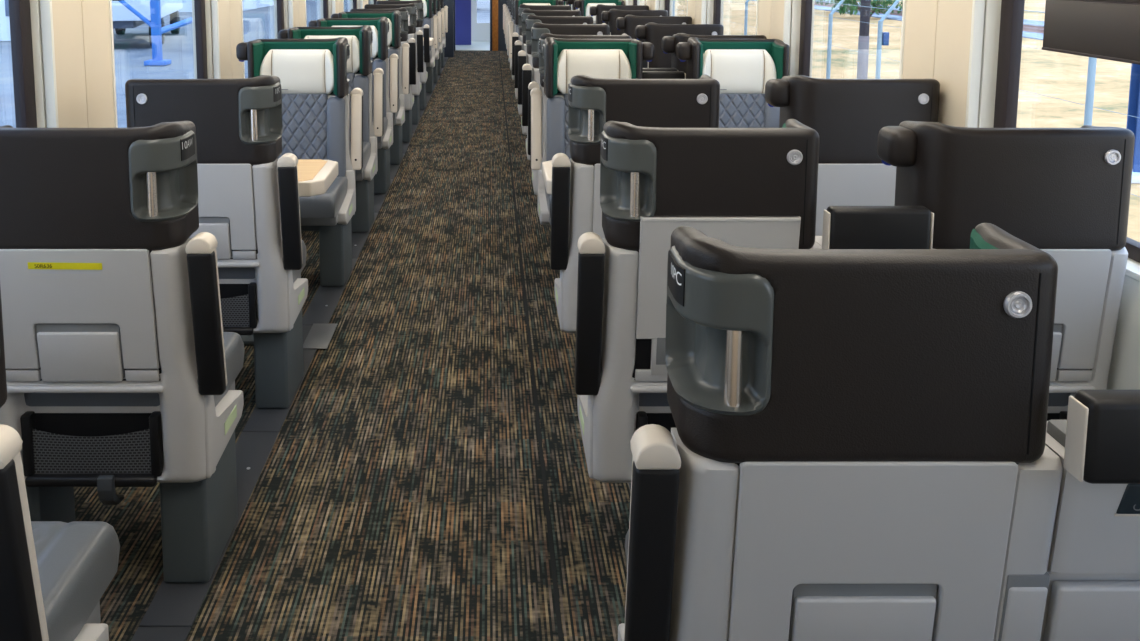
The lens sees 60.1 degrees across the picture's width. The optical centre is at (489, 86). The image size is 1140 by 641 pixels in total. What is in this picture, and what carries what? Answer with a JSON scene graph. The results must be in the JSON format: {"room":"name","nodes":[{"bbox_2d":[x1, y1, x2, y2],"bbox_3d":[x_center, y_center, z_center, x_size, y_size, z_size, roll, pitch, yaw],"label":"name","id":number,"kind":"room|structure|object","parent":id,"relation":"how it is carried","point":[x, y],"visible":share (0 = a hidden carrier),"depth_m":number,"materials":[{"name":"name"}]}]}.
{"room":"train carriage","nodes":[
{"label":"train carriage","id":0,"kind":"room"},
{"bbox_2d":[39,0,387,127],"bbox_3d":[-1.520,-0.571,8.998,0.140,2.150,19.200,0,7,0],"label":"wall","id":1,"kind":"structure","parent":0,"point":[81,28],"depth_m":3.58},
{"bbox_2d":[8,0,58,127],"bbox_3d":[-1.498,-0.050,2.516,0.104,1.007,1.489,0,7,0],"label":"window","id":2,"kind":"structure","parent":1,"relation":"in","point":[26,25],"depth_m":3.23,"materials":[{"name":"white plastic"}]},
{"bbox_2d":[109,0,220,127],"bbox_3d":[-1.498,-0.295,4.485,0.104,1.007,1.489,0,7,0],"label":"window","id":3,"kind":"structure","parent":1,"relation":"in","point":[204,35],"depth_m":5.19,"materials":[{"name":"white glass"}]},
{"bbox_2d":[241,0,293,77],"bbox_3d":[-1.498,-0.540,6.455,0.104,1.007,1.489,0,7,0],"label":"window","id":4,"kind":"structure","parent":1,"relation":"in","point":[284,9],"depth_m":7.14,"materials":[{"name":"glass"}]},
{"bbox_2d":[305,0,335,26],"bbox_3d":[-1.498,-0.785,8.425,0.104,1.007,1.489,0,7,0],"label":"window","id":5,"kind":"structure","parent":1,"relation":"in","point":[326,3],"depth_m":9.12,"materials":[{"name":"clear glass"}]},
{"bbox_2d":[343,0,362,11],"bbox_3d":[-1.498,-1.031,10.395,0.104,1.007,1.489,0,7,0],"label":"window","id":6,"kind":"structure","parent":1,"relation":"in","point":[355,2],"depth_m":11.10,"materials":[{"name":"clear glass"}]},
{"bbox_2d":[0,0,489,127],"bbox_3d":[-43.900,-5.113,64.865,92.200,0.300,150.000,0,7,0],"label":"ground","id":7,"kind":"structure","parent":0,"point":[132,48],"depth_m":31.49,"materials":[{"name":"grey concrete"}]},
{"bbox_2d":[0,0,10,40],"bbox_3d":[-21.500,-5.814,41.600,10.600,6.800,12.600,0,7,0],"label":"building","id":8,"kind":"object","parent":7,"relation":"on","point":[4,6],"visible":0.05,"depth_m":35.98,"materials":[{"name":"grey concrete"}]},
{"bbox_2d":[112,0,182,46],"bbox_3d":[-13.136,-3.659,36.227,2.500,3.850,9.000,-2,7,-12],"label":"box trailer","id":9,"kind":"object","parent":7,"relation":"on","point":[123,18],"visible":0.44,"depth_m":32.23,"materials":[{"name":"paint"}]},
{"bbox_2d":[119,0,191,65],"bbox_3d":[-12.050,-3.578,29.585,6.100,5.330,5.600,0,7,0],"label":"gantry","id":10,"kind":"object","parent":7,"relation":"on","point":[157,31],"visible":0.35,"depth_m":27.23,"materials":[{"name":"metal"}]},
{"bbox_2d":[178,0,273,11],"bbox_3d":[-22.000,-8.631,63.419,14.600,7.000,12.600,0,7,0],"label":"building","id":11,"kind":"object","parent":7,"relation":"on","point":[186,4],"visible":0.02,"depth_m":60.88,"materials":[{"name":"grey concrete"}]},
{"bbox_2d":[74,41,630,640],"bbox_3d":[0.060,0.394,10.227,3.360,0.092,21.400,0,7,0],"label":"floor","id":12,"kind":"structure","parent":0,"point":[425,476],"depth_m":3.24,"materials":[{"name":"carpet"}]},
{"bbox_2d":[0,288,119,640],"bbox_3d":[-0.963,0.798,1.670,0.586,1.243,0.592,0,7,0],"label":"seat","id":13,"kind":"object","parent":12,"relation":"on","point":[55,575],"visible":1,"depth_m":1.69,"materials":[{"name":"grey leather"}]},
{"bbox_2d":[31,521,119,640],"bbox_3d":[-0.999,0.947,1.743,0.500,0.120,0.485,0,7,0],"label":"seat cushion","id":14,"kind":"object","parent":13,"relation":"on","point":[77,561],"depth_m":1.84,"materials":[{"name":"grey leather"}]},
{"bbox_2d":[0,121,244,582],"bbox_3d":[-0.963,0.673,2.678,0.586,1.243,0.592,0,7,0],"label":"seat","id":15,"kind":"object","parent":12,"relation":"on","point":[122,368],"visible":1,"depth_m":2.41,"materials":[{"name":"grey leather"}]},
{"bbox_2d":[0,249,161,381],"bbox_3d":[-1.011,0.564,2.398,0.392,0.357,0.057,0,7,0],"label":"tray","id":16,"kind":"object","parent":15,"relation":"on","point":[69,315],"depth_m":2.39,"materials":[{"name":"grey plastic"}]},
{"bbox_2d":[214,332,244,406],"bbox_3d":[-0.999,0.822,2.750,0.500,0.120,0.485,0,7,0],"label":"seat cushion","id":17,"kind":"object","parent":15,"relation":"on","point":[233,342],"depth_m":2.87,"materials":[{"name":"grey leather"}]},
{"bbox_2d":[125,75,307,408],"bbox_3d":[-0.963,0.547,3.690,0.586,1.243,0.592,0,7,0],"label":"seat","id":18,"kind":"object","parent":12,"relation":"on","point":[248,196],"visible":0.73,"depth_m":3.41,"materials":[{"name":"beige plastic"}]},
{"bbox_2d":[189,164,257,258],"bbox_3d":[-1.011,0.438,3.411,0.392,0.357,0.057,0,7,0],"label":"tray","id":19,"kind":"object","parent":18,"relation":"on","point":[227,193],"depth_m":3.40,"materials":[{"name":"grey plastic"}]},
{"bbox_2d":[292,239,306,282],"bbox_3d":[-0.999,0.696,3.762,0.500,0.120,0.485,0,7,0],"label":"seat cushion","id":20,"kind":"object","parent":18,"relation":"on","point":[296,273],"depth_m":3.89,"materials":[{"name":"grey leather"}]},
{"bbox_2d":[240,159,337,345],"bbox_3d":[-1.067,0.725,4.293,0.763,0.740,0.470,0,7,0],"label":"table","id":21,"kind":"object","parent":12,"relation":"on","point":[315,176],"visible":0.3,"depth_m":4.19,"materials":[{"name":"beige plastic"}]},
{"bbox_2d":[131,57,447,640],"bbox_3d":[-0.800,0.461,9.379,0.130,0.008,18.100,0,7,0],"label":"floor track cover","id":22,"kind":"object","parent":12,"relation":"on","point":[172,612],"visible":0.44,"depth_m":3.22,"materials":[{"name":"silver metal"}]},
{"bbox_2d":[303,324,336,348],"bbox_3d":[-0.745,1.090,4.293,0.110,0.004,0.290,0,7,0],"label":"floor plate","id":23,"kind":"object","parent":22,"relation":"on","point":[319,336],"visible":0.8,"depth_m":4.28,"materials":[{"name":"metal"}]},
{"bbox_2d":[236,37,362,285],"bbox_3d":[-0.996,0.384,4.997,0.637,1.243,0.592,0,7,0],"label":"seat","id":24,"kind":"object","parent":12,"relation":"on","point":[312,73],"visible":0.7,"depth_m":5.10,"materials":[{"name":"fabric"}]},
{"bbox_2d":[236,42,247,61],"bbox_3d":[-1.277,-0.182,5.107,0.074,0.100,0.110,0,7,0],"label":"reading lamp","id":25,"kind":"object","parent":24,"relation":"attached to","point":[241,49],"depth_m":5.05,"materials":[{"name":"black plastic"}]},
{"bbox_2d":[260,49,333,93],"bbox_3d":[-0.999,-0.073,5.119,0.432,0.242,0.079,0,7,0],"label":"pillow","id":26,"kind":"object","parent":24,"relation":"on","point":[299,71],"depth_m":5.10,"materials":[{"name":"beige leather"}]},
{"bbox_2d":[299,176,347,217],"bbox_3d":[-0.999,0.546,4.963,0.500,0.120,0.485,0,7,0],"label":"seat cushion","id":27,"kind":"object","parent":24,"relation":"on","point":[333,203],"depth_m":4.74,"materials":[{"name":"grey leather"}]},
{"bbox_2d":[278,25,383,231],"bbox_3d":[-0.996,0.259,6.005,0.637,1.243,0.592,0,7,0],"label":"seat","id":28,"kind":"object","parent":12,"relation":"on","point":[359,64],"visible":0.45,"depth_m":6.12,"materials":[{"name":"beige plastic"}]},
{"bbox_2d":[278,29,287,38],"bbox_3d":[-1.277,-0.312,6.114,0.074,0.092,0.110,0,7,0],"label":"reading lamp","id":29,"kind":"object","parent":28,"relation":"attached to","point":[283,34],"depth_m":6.06,"materials":[{"name":"black plastic"}]},
{"bbox_2d":[304,35,359,72],"bbox_3d":[-0.999,-0.198,6.127,0.432,0.242,0.079,0,7,0],"label":"pillow","id":30,"kind":"object","parent":28,"relation":"on","point":[353,63],"depth_m":6.12,"materials":[{"name":"beige leather"}]},
{"bbox_2d":[350,141,370,173],"bbox_3d":[-0.999,0.421,5.971,0.500,0.120,0.485,0,7,0],"label":"seat cushion","id":31,"kind":"object","parent":28,"relation":"on","point":[366,144],"depth_m":5.95,"materials":[{"name":"grey leather"}]},
{"bbox_2d":[308,17,398,193],"bbox_3d":[-0.996,0.133,7.012,0.637,1.243,0.592,0,7,0],"label":"seat","id":32,"kind":"object","parent":12,"relation":"on","point":[379,47],"visible":0.3,"depth_m":7.12,"materials":[{"name":"beige plastic"}]},
{"bbox_2d":[331,26,377,57],"bbox_3d":[-0.999,-0.324,7.134,0.432,0.242,0.079,0,7,0],"label":"pillow","id":33,"kind":"object","parent":32,"relation":"on","point":[374,45],"depth_m":7.12,"materials":[{"name":"beige leather"}]},
{"bbox_2d":[377,117,387,142],"bbox_3d":[-0.999,0.295,6.978,0.500,0.120,0.485,0,7,0],"label":"seat cushion","id":34,"kind":"object","parent":32,"relation":"on","point":[383,139],"depth_m":6.97,"materials":[{"name":"grey leather"}]},
{"bbox_2d":[331,10,409,164],"bbox_3d":[-0.996,0.008,8.020,0.637,1.243,0.592,0,7,0],"label":"seat","id":35,"kind":"object","parent":12,"relation":"on","point":[394,17],"visible":0.3,"depth_m":8.13,"materials":[{"name":"beige plastic"}]},
{"bbox_2d":[387,18,391,46],"bbox_3d":[-0.999,-0.449,8.142,0.432,0.242,0.079,0,7,0],"label":"pillow","id":36,"kind":"object","parent":35,"relation":"on","point":[389,37],"depth_m":8.12,"materials":[{"name":"beige leather"}]},
{"bbox_2d":[389,98,399,119],"bbox_3d":[-0.999,0.170,7.986,0.500,0.120,0.485,0,7,0],"label":"armrest","id":37,"kind":"object","parent":35,"relation":"on","point":[396,116],"depth_m":7.96,"materials":[{"name":"beige plastic"}]},
{"bbox_2d":[350,7,415,141],"bbox_3d":[-0.963,-0.125,9.083,0.586,1.243,0.592,0,7,0],"label":"seat","id":38,"kind":"object","parent":12,"relation":"on","point":[409,98],"visible":0.23,"depth_m":8.84,"materials":[{"name":"beige plastic"}]},
{"bbox_2d":[364,3,423,123],"bbox_3d":[-0.963,-0.250,10.091,0.586,1.243,0.592,0,7,0],"label":"seat","id":39,"kind":"object","parent":12,"relation":"on","point":[411,8],"visible":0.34,"depth_m":9.82,"materials":[{"name":"beige plastic"}]},
{"bbox_2d":[376,0,429,109],"bbox_3d":[-0.963,-0.376,11.099,0.586,1.243,0.592,0,7,0],"label":"seat","id":40,"kind":"object","parent":12,"relation":"on","point":[419,4],"visible":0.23,"depth_m":10.83,"materials":[{"name":"beige plastic"}]},
{"bbox_2d":[388,0,437,92],"bbox_3d":[-0.996,-0.555,12.539,0.637,1.243,0.592,0,7,0],"label":"seat","id":41,"kind":"object","parent":12,"relation":"on","point":[427,4],"visible":0.36,"depth_m":12.64,"materials":[{"name":"beige plastic"}]},
{"bbox_2d":[400,0,426,17],"bbox_3d":[-0.999,-1.012,12.661,0.432,0.242,0.079,0,7,0],"label":"pillow","id":42,"kind":"object","parent":41,"relation":"on","point":[424,1],"depth_m":12.65,"materials":[{"name":"beige leather"}]},
{"bbox_2d":[432,0,441,82],"bbox_3d":[-0.996,-0.680,13.546,0.637,1.243,0.592,0,7,0],"label":"seat","id":43,"kind":"object","parent":12,"relation":"on","point":[434,4],"visible":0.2,"depth_m":13.63,"materials":[{"name":"beige plastic"}]},
{"bbox_2d":[437,0,444,74],"bbox_3d":[-0.996,-0.806,14.554,0.637,1.243,0.592,0,7,0],"label":"seat","id":44,"kind":"object","parent":12,"relation":"on","point":[442,11],"visible":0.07,"depth_m":14.62,"materials":[{"name":"beige plastic"}]},
{"bbox_2d":[440,0,447,67],"bbox_3d":[-0.996,-0.931,15.562,0.637,1.243,0.592,0,7,0],"label":"seat","id":45,"kind":"object","parent":12,"relation":"on","point":[441,1],"visible":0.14,"depth_m":15.72,"materials":[{"name":"beige plastic"}]},
{"bbox_2d":[443,0,453,56],"bbox_3d":[-1.032,-1.575,17.263,0.775,2.100,0.150,0,7,0],"label":"screen","id":46,"kind":"object","parent":12,"relation":"on","point":[449,49],"visible":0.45,"depth_m":17.27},
{"bbox_2d":[455,0,470,44],"bbox_3d":[-0.665,-1.841,19.754,0.570,1.987,0.060,0,7,0],"label":"panel","id":47,"kind":"object","parent":12,"relation":"on","point":[462,7],"visible":0.55,"depth_m":19.79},
{"bbox_2d":[507,0,514,69],"bbox_3d":[0.533,-0.513,12.207,0.637,1.243,0.592,0,7,0],"label":"seat","id":48,"kind":"object","parent":12,"relation":"on","point":[509,19],"visible":0.07,"depth_m":12.35,"materials":[{"name":"beige plastic"}]},
{"bbox_2d":[508,0,563,79],"bbox_3d":[0.533,-0.388,11.199,0.637,1.243,0.592,0,7,0],"label":"seat","id":49,"kind":"object","parent":12,"relation":"on","point":[512,27],"visible":0.15,"depth_m":11.35,"materials":[{"name":"beige plastic"}]},
{"bbox_2d":[512,4,571,98],"bbox_3d":[0.511,-0.216,9.819,0.592,1.243,0.592,0,7,0],"label":"seat","id":50,"kind":"object","parent":12,"relation":"on","point":[522,7],"visible":0.2,"depth_m":9.49,"materials":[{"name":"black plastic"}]},
{"bbox_2d":[514,9,580,114],"bbox_3d":[0.511,-0.091,8.812,0.592,1.243,0.592,0,7,0],"label":"seat","id":51,"kind":"object","parent":12,"relation":"on","point":[519,45],"visible":0.22,"depth_m":8.49,"materials":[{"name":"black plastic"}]},
{"bbox_2d":[518,15,592,134],"bbox_3d":[0.511,0.035,7.804,0.592,1.243,0.592,0,7,0],"label":"seat","id":52,"kind":"object","parent":12,"relation":"on","point":[523,58],"visible":0.14,"depth_m":7.47,"materials":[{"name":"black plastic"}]},
{"bbox_2d":[542,159,569,194],"bbox_3d":[0.896,0.725,4.293,1.323,0.740,0.470,0,7,0],"label":"table","id":53,"kind":"object","parent":12,"relation":"on","point":[547,165],"visible":0.14,"depth_m":4.20,"materials":[{"name":"beige plastic"}]},
{"bbox_2d":[522,22,609,159],"bbox_3d":[0.511,0.160,6.796,0.592,1.243,0.592,0,7,0],"label":"seat","id":54,"kind":"object","parent":12,"relation":"on","point":[529,74],"visible":0.23,"depth_m":6.47,"materials":[{"name":"beige plastic"}]},
{"bbox_2d":[528,33,631,194],"bbox_3d":[0.511,0.285,5.789,0.592,1.243,0.592,0,7,0],"label":"seat","id":55,"kind":"object","parent":12,"relation":"on","point":[533,84],"visible":0.1,"depth_m":5.48,"materials":[{"name":"beige plastic"}]},
{"bbox_2d":[530,37,654,224],"bbox_3d":[0.533,0.384,4.997,0.637,1.243,0.592,0,7,0],"label":"seat","id":56,"kind":"object","parent":12,"relation":"on","point":[564,59],"visible":0.43,"depth_m":5.10,"materials":[{"name":"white leather"}]},
{"bbox_2d":[545,188,550,217],"bbox_3d":[0.537,0.546,4.963,0.500,0.120,0.485,0,7,0],"label":"seat cushion","id":57,"kind":"object","parent":56,"relation":"on","point":[547,196],"depth_m":4.88,"materials":[{"name":"grey leather"}]},
{"bbox_2d":[557,49,630,94],"bbox_3d":[0.537,-0.073,5.119,0.432,0.242,0.079,0,7,0],"label":"pillow","id":58,"kind":"object","parent":56,"relation":"on","point":[594,63],"depth_m":5.10,"materials":[{"name":"beige leather"}]},
{"bbox_2d":[642,42,654,61],"bbox_3d":[0.815,-0.182,5.107,0.074,0.100,0.110,0,7,0],"label":"reading lamp","id":59,"kind":"object","parent":56,"relation":"attached to","point":[648,48],"depth_m":5.05,"materials":[{"name":"black plastic"}]},
{"bbox_2d":[574,0,623,23],"bbox_3d":[1.261,-0.388,11.199,0.572,1.243,0.592,0,7,0],"label":"seat","id":60,"kind":"object","parent":12,"relation":"on","point":[584,6],"visible":0.09,"depth_m":11.30,"materials":[{"name":"grey plastic"}]},
{"bbox_2d":[586,3,615,22],"bbox_3d":[1.290,-0.845,11.321,0.432,0.242,0.079,0,7,0],"label":"pillow","id":61,"kind":"object","parent":60,"relation":"on","point":[588,5],"depth_m":11.31,"materials":[{"name":"beige leather"}]},
{"bbox_2d":[589,4,648,24],"bbox_3d":[1.261,-0.216,9.819,0.572,1.243,0.592,0,7,0],"label":"seat","id":62,"kind":"object","parent":12,"relation":"on","point":[596,11],"visible":0.07,"depth_m":9.47,"materials":[{"name":"grey plastic"}]},
{"bbox_2d":[589,6,596,15],"bbox_3d":[1.012,-0.743,9.574,0.074,0.092,0.110,0,7,0],"label":"reading lamp","id":63,"kind":"object","parent":62,"relation":"attached to","point":[593,9],"depth_m":9.52,"materials":[{"name":"black plastic"}]},
{"bbox_2d":[601,9,667,34],"bbox_3d":[1.261,-0.091,8.812,0.572,1.243,0.592,0,7,0],"label":"seat","id":64,"kind":"object","parent":12,"relation":"on","point":[610,16],"visible":0.09,"depth_m":8.46,"materials":[{"name":"grey plastic"}]},
{"bbox_2d":[601,11,608,21],"bbox_3d":[1.012,-0.617,8.566,0.074,0.092,0.110,0,7,0],"label":"reading lamp","id":65,"kind":"object","parent":64,"relation":"attached to","point":[605,14],"depth_m":8.52,"materials":[{"name":"black plastic"}]},
{"bbox_2d":[550,74,719,332],"bbox_3d":[0.511,0.547,3.690,0.592,1.243,0.592,0,7,0],"label":"seat","id":66,"kind":"object","parent":12,"relation":"on","point":[576,210],"visible":0.33,"depth_m":3.37,"materials":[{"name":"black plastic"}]},
{"bbox_2d":[593,164,604,238],"bbox_3d":[0.549,0.438,3.411,0.392,0.357,0.057,0,7,0],"label":"tray","id":67,"kind":"object","parent":66,"relation":"on","point":[597,211],"depth_m":3.40,"materials":[{"name":"grey plastic"}]},
{"bbox_2d":[616,15,691,41],"bbox_3d":[1.261,0.035,7.804,0.572,1.243,0.592,0,7,0],"label":"seat","id":68,"kind":"object","parent":12,"relation":"on","point":[628,23],"visible":0.05,"depth_m":7.45,"materials":[{"name":"grey plastic"}]},
{"bbox_2d":[616,17,624,29],"bbox_3d":[1.012,-0.488,7.559,0.074,0.100,0.110,0,7,0],"label":"reading lamp","id":69,"kind":"object","parent":68,"relation":"attached to","point":[620,21],"depth_m":7.51,"materials":[{"name":"black plastic"}]},
{"bbox_2d":[635,22,723,67],"bbox_3d":[1.261,0.160,6.796,0.572,1.243,0.592,0,7,0],"label":"seat","id":70,"kind":"object","parent":12,"relation":"on","point":[652,32],"visible":0.12,"depth_m":6.45,"materials":[{"name":"grey plastic"}]},
{"bbox_2d":[635,25,645,39],"bbox_3d":[1.012,-0.362,6.551,0.074,0.100,0.110,0,7,0],"label":"reading lamp","id":71,"kind":"object","parent":70,"relation":"attached to","point":[640,30],"depth_m":6.50,"materials":[{"name":"black plastic"}]},
{"bbox_2d":[575,119,821,482],"bbox_3d":[0.511,0.673,2.673,0.592,1.243,0.601,0,7,0],"label":"seat","id":72,"kind":"object","parent":12,"relation":"on","point":[741,187],"visible":0.59,"depth_m":2.35,"materials":[{"name":"brown leather"}]},
{"bbox_2d":[632,216,800,380],"bbox_3d":[0.549,0.524,2.387,0.392,0.439,0.070,0,7,0],"label":"tray","id":73,"kind":"object","parent":72,"relation":"on","point":[651,235],"depth_m":2.35,"materials":[{"name":"grey plastic"}]},
{"bbox_2d":[661,33,766,78],"bbox_3d":[1.261,0.286,5.789,0.572,1.243,0.592,0,7,0],"label":"seat","id":74,"kind":"object","parent":12,"relation":"on","point":[669,43],"visible":0.07,"depth_m":5.46,"materials":[{"name":"grey plastic"}]},
{"bbox_2d":[642,68,677,70],"bbox_3d":[0.916,0.232,5.530,0.247,0.694,0.182,0,7,0],"label":"console","id":75,"kind":"object","parent":74,"relation":"attached to","point":[643,69],"visible":0.02,"depth_m":5.40,"materials":[{"name":"black plastic"}]},
{"bbox_2d":[661,36,674,53],"bbox_3d":[1.012,-0.237,5.543,0.074,0.100,0.110,0,7,0],"label":"reading lamp","id":76,"kind":"object","parent":74,"relation":"attached to","point":[668,42],"depth_m":5.49,"materials":[{"name":"black plastic"}]},
{"bbox_2d":[676,37,789,127],"bbox_3d":[1.261,0.384,4.997,0.572,1.243,0.592,0,7,0],"label":"seat","id":77,"kind":"object","parent":12,"relation":"on","point":[742,68],"visible":0.33,"depth_m":5.11,"materials":[{"name":"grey leather"}]},
{"bbox_2d":[642,71,685,78],"bbox_3d":[0.925,0.268,5.234,0.247,0.694,0.182,0,7,0],"label":"console","id":78,"kind":"object","parent":77,"relation":"attached to","point":[645,74],"visible":0.05,"depth_m":5.24,"materials":[{"name":"black plastic"}]},
{"bbox_2d":[676,42,691,61],"bbox_3d":[1.012,-0.182,5.107,0.074,0.100,0.110,0,7,0],"label":"reading lamp","id":79,"kind":"object","parent":77,"relation":"attached to","point":[683,49],"depth_m":5.06,"materials":[{"name":"black plastic"}]},
{"bbox_2d":[703,49,775,93],"bbox_3d":[1.290,-0.073,5.119,0.432,0.242,0.079,0,7,0],"label":"pillow","id":80,"kind":"object","parent":77,"relation":"on","point":[737,71],"depth_m":5.10,"materials":[{"name":"beige leather"}]},
{"bbox_2d":[618,223,1062,640],"bbox_3d":[0.497,0.798,1.670,0.592,1.243,0.592,0,7,0],"label":"seat","id":81,"kind":"object","parent":12,"relation":"on","point":[856,450],"visible":1,"depth_m":1.35,"materials":[{"name":"grey plastic"}]},
{"bbox_2d":[625,530,628,564],"bbox_3d":[0.523,0.947,1.743,0.500,0.120,0.485,0,7,0],"label":"seat cushion","id":82,"kind":"object","parent":81,"relation":"on","point":[627,535],"depth_m":1.96,"materials":[{"name":"grey leather"}]},
{"bbox_2d":[728,461,1018,640],"bbox_3d":[0.535,0.689,1.391,0.392,0.357,0.057,0,7,0],"label":"tray","id":83,"kind":"object","parent":81,"relation":"on","point":[818,550],"depth_m":1.37,"materials":[{"name":"grey plastic"}]},
{"bbox_2d":[765,75,939,235],"bbox_3d":[1.261,0.547,3.690,0.572,1.243,0.592,0,7,0],"label":"seat","id":84,"kind":"object","parent":12,"relation":"on","point":[848,116],"visible":0.36,"depth_m":3.35,"materials":[{"name":"grey plastic"}]},
{"bbox_2d":[765,79,789,106],"bbox_3d":[1.012,0.021,3.444,0.074,0.092,0.110,0,7,0],"label":"reading lamp","id":85,"kind":"object","parent":84,"relation":"attached to","point":[777,91],"depth_m":3.40,"materials":[{"name":"black plastic"}]},
{"bbox_2d":[815,164,895,235],"bbox_3d":[1.302,0.438,3.411,0.392,0.357,0.057,0,7,0],"label":"tray","id":86,"kind":"object","parent":84,"relation":"on","point":[838,184],"depth_m":3.38,"materials":[{"name":"grey plastic"}]},
{"bbox_2d":[877,121,1134,420],"bbox_3d":[1.261,0.673,2.678,0.572,1.243,0.592,0,7,0],"label":"seat","id":87,"kind":"object","parent":12,"relation":"on","point":[1064,193],"visible":0.31,"depth_m":2.34,"materials":[{"name":"grey plastic"}]},
{"bbox_2d":[815,206,933,248],"bbox_3d":[0.916,0.619,2.419,0.247,0.694,0.182,0,7,0],"label":"armrest","id":88,"kind":"object","parent":87,"relation":"attached to","point":[844,227],"visible":0.07,"depth_m":2.29,"materials":[{"name":"black leather"}]},
{"bbox_2d":[877,126,916,166],"bbox_3d":[1.012,0.147,2.432,0.074,0.092,0.110,0,7,0],"label":"reading lamp","id":89,"kind":"object","parent":87,"relation":"attached to","point":[897,145],"depth_m":2.39,"materials":[{"name":"black plastic"}]},
{"bbox_2d":[1040,249,1111,381],"bbox_3d":[1.302,0.564,2.398,0.392,0.357,0.057,0,7,0],"label":"tray","id":90,"kind":"object","parent":87,"relation":"on","point":[1083,307],"depth_m":2.39,"materials":[{"name":"grey plastic"}]},
{"bbox_3d":[1.261,0.798,1.670,0.572,1.243,0.592,0,7,0],"label":"seat","id":91,"kind":"object","parent":12,"relation":"on","visible":0},
{"bbox_2d":[1040,390,1139,640],"bbox_3d":[0.904,0.744,1.412,0.247,0.694,0.182,0,7,0],"label":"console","id":92,"kind":"object","parent":91,"relation":"attached to","point":[1093,594],"visible":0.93,"depth_m":1.37,"materials":[{"name":"grey plastic"}]},
{"bbox_2d":[471,0,489,40],"bbox_3d":[0.060,-2.026,20.683,3.360,2.150,0.050,0,7,0],"label":"wall","id":93,"kind":"structure","parent":0,"point":[479,31],"depth_m":20.76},
{"bbox_2d":[454,0,506,50],"bbox_3d":[0.060,-1.762,18.564,3.360,2.150,0.081,0,7,0],"label":"wall","id":94,"kind":"structure","parent":0,"point":[501,36],"depth_m":18.60,"materials":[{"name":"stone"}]},
{"bbox_2d":[490,0,491,50],"bbox_3d":[0.022,-1.688,18.579,0.045,2.000,0.110,0,7,0],"label":"trim","id":95,"kind":"structure","parent":94,"relation":"attached to","point":[490,0],"depth_m":18.59,"materials":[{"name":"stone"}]},
{"bbox_2d":[492,0,497,50],"bbox_3d":[0.100,-1.687,18.569,0.110,2.000,0.130,0,7,0],"label":"trim","id":96,"kind":"structure","parent":94,"relation":"attached to","point":[494,2],"depth_m":18.57,"materials":[{"name":"orange wood"}]},
{"bbox_2d":[623,0,1139,389],"bbox_3d":[1.640,-0.571,8.998,0.160,2.150,19.200,0,7,0],"label":"wall","id":97,"kind":"structure","parent":0,"point":[937,32],"depth_m":3.34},
{"bbox_2d":[655,0,687,15],"bbox_3d":[1.618,-0.791,8.472,0.124,1.007,1.514,0,7,0],"label":"window","id":98,"kind":"structure","parent":97,"relation":"in","point":[662,4],"depth_m":9.22,"materials":[{"name":"white plastic"}]},
{"bbox_2d":[701,0,758,34],"bbox_3d":[1.618,-0.540,6.458,0.124,1.007,1.514,0,7,0],"label":"window","id":99,"kind":"structure","parent":97,"relation":"in","point":[713,6],"depth_m":7.20,"materials":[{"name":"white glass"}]},
{"bbox_2d":[783,0,906,78],"bbox_3d":[1.618,-0.290,4.443,0.124,1.007,1.514,0,7,0],"label":"window","id":100,"kind":"structure","parent":97,"relation":"in","point":[800,17],"depth_m":5.17,"materials":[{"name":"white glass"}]},
{"bbox_2d":[965,0,1139,280],"bbox_3d":[1.618,-0.039,2.429,0.124,1.007,1.514,0,7,0],"label":"window","id":101,"kind":"structure","parent":97,"relation":"in","point":[1002,20],"depth_m":3.15,"materials":[{"name":"white plastic"}]},
{"bbox_2d":[1042,0,1139,64],"bbox_3d":[1.568,-0.276,2.210,0.028,0.475,1.055,0,7,0],"label":"window shade","id":102,"kind":"object","parent":101,"relation":"attached to","point":[1101,29],"visible":1,"depth_m":2.52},
{"bbox_2d":[640,0,1139,241],"bbox_3d":[11.350,-3.280,49.978,18.300,0.300,120.000,0,7,0],"label":"ground","id":103,"kind":"structure","parent":0,"point":[1063,76],"depth_m":25.93,"materials":[{"name":"concrete"}]},
{"bbox_2d":[857,0,870,78],"bbox_3d":[6.000,-2.664,15.489,0.164,7.000,0.164,0,7,0],"label":"utility pole","id":104,"kind":"object","parent":103,"relation":"on","point":[863,40],"visible":0.51,"depth_m":15.67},
{"bbox_2d":[830,0,902,16],"bbox_3d":[19.854,-4.376,50.923,4.117,1.702,4.101,0,7,0],"label":"bush","id":105,"kind":"object","parent":103,"relation":"on","point":[851,7],"visible":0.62,"depth_m":50.12,"materials":[{"name":"green plant"}]},
{"bbox_2d":[751,0,1043,39],"bbox_3d":[23.750,-3.329,49.972,6.500,0.300,120.000,0,7,0],"label":"ballast","id":106,"kind":"object","parent":103,"relation":"on","point":[1032,35],"depth_m":50.21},
{"bbox_2d":[815,3,1043,32],"bbox_3d":[22.200,-3.244,47.463,0.120,0.150,105.000,0,7,0],"label":"steel rail","id":107,"kind":"object","parent":106,"relation":"on","point":[817,4],"visible":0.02,"depth_m":40.74,"materials":[{"name":"metal"}]},
{"bbox_2d":[815,2,1043,28],"bbox_3d":[23.640,-3.244,47.463,0.120,0.150,105.000,0,7,0],"label":"steel rail","id":108,"kind":"object","parent":106,"relation":"on","point":[1030,25],"visible":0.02,"depth_m":43.06,"materials":[{"name":"metal"}]},
{"bbox_2d":[672,0,1138,196],"bbox_3d":[4.265,-0.157,13.833,0.277,2.433,21.541,0,7,0],"label":"wire fence","id":109,"kind":"object","parent":103,"relation":"on","point":[882,37],"visible":0.32,"depth_m":10.41,"materials":[{"name":"metal"}]},
{"bbox_2d":[1126,64,1139,183],"bbox_3d":[8.480,-1.785,12.475,1.200,6.000,0.700,0,7,0],"label":"steel column","id":110,"kind":"structure","parent":103,"relation":"on","point":[1133,123],"depth_m":12.78,"materials":[{"name":"metal"}]},
{"bbox_2d":[852,0,1045,20],"bbox_3d":[58.500,-5.133,64.863,63.000,0.300,150.000,0,7,0],"label":"ground","id":111,"kind":"structure","parent":0,"point":[1030,5],"depth_m":61.47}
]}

